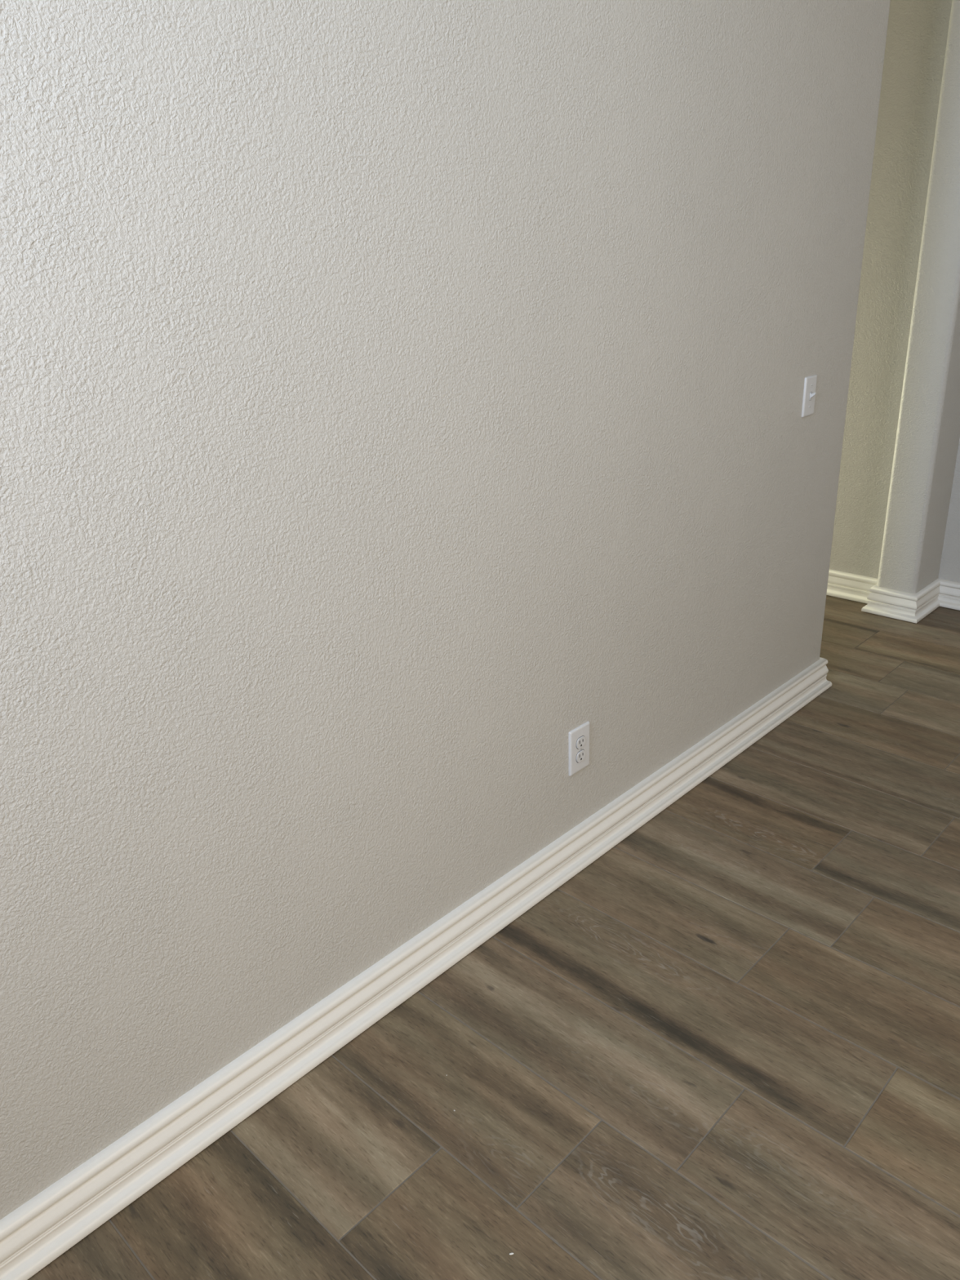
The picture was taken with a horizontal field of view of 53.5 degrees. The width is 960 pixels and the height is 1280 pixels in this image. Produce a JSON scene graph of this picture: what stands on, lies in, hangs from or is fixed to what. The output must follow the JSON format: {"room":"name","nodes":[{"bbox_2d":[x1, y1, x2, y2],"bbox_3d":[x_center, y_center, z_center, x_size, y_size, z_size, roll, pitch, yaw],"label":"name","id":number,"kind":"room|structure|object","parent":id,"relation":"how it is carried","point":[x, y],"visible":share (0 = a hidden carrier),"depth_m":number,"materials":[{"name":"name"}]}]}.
{"room":"empty living room","nodes":[
{"label":"empty living room","id":0,"kind":"room"},
{"bbox_2d":[0,0,890,1219],"bbox_3d":[-1.192,-0.815,2.321,2.600,2.740,4.008,18,30,40],"label":"wall","id":1,"kind":"structure","parent":0,"point":[401,401],"depth_m":1.63,"materials":[{"name":"beige paint"}]},
{"bbox_2d":[0,657,831,1279],"bbox_3d":[-1.121,0.400,2.818,2.633,0.111,4.041,18,30,40],"label":"baseboard","id":2,"kind":"structure","parent":1,"relation":"attached to","point":[40,1230],"depth_m":1.88,"materials":[{"name":"white paint"}]},
{"bbox_2d":[568,720,589,776],"bbox_3d":[0.242,0.264,2.303,0.008,0.120,0.078,18,30,40],"label":"electrical outlet","id":3,"kind":"object","parent":1,"relation":"attached to","point":[579,737],"visible":1,"depth_m":2.30,"materials":[{"name":"white plastic"}]},
{"bbox_2d":[576,749,585,762],"bbox_3d":[0.244,0.282,2.309,0.003,0.028,0.034,18,30,40],"label":"receptacle","id":4,"kind":"object","parent":3,"relation":"attached to","point":[580,753],"depth_m":2.31,"materials":[{"name":"white plastic"}]},
{"bbox_2d":[576,736,585,749],"bbox_3d":[0.243,0.247,2.295,0.003,0.028,0.034,18,30,40],"label":"receptacle","id":5,"kind":"object","parent":3,"relation":"attached to","point":[580,740],"depth_m":2.29,"materials":[{"name":"white plastic"}]},
{"bbox_2d":[801,374,817,417],"bbox_3d":[0.955,-0.701,2.737,0.020,0.112,0.069,18,30,40],"label":"light switch","id":6,"kind":"object","parent":1,"relation":"attached to","point":[810,384],"visible":1,"depth_m":2.73,"materials":[{"name":"white plastic"}]},
{"bbox_2d":[27,595,959,1279],"bbox_3d":[0.451,0.891,1.692,6.840,0.060,6.295,18,30,40],"label":"floor","id":7,"kind":"structure","parent":0,"point":[726,1046],"depth_m":1.80,"materials":[{"name":"brown wood"}]},
{"bbox_2d":[829,0,959,593],"bbox_3d":[2.348,-1.243,3.030,6.600,2.740,0.400,18,30,40],"label":"wall","id":8,"kind":"structure","parent":0,"point":[897,517],"depth_m":3.61,"materials":[{"name":"beige paint"}]},
{"bbox_2d":[826,568,959,623],"bbox_3d":[2.337,-0.002,3.470,6.600,0.111,0.295,18,30,40],"label":"baseboard","id":9,"kind":"structure","parent":8,"relation":"attached to","point":[891,603],"depth_m":3.94,"materials":[{"name":"white paint"}]}
]}

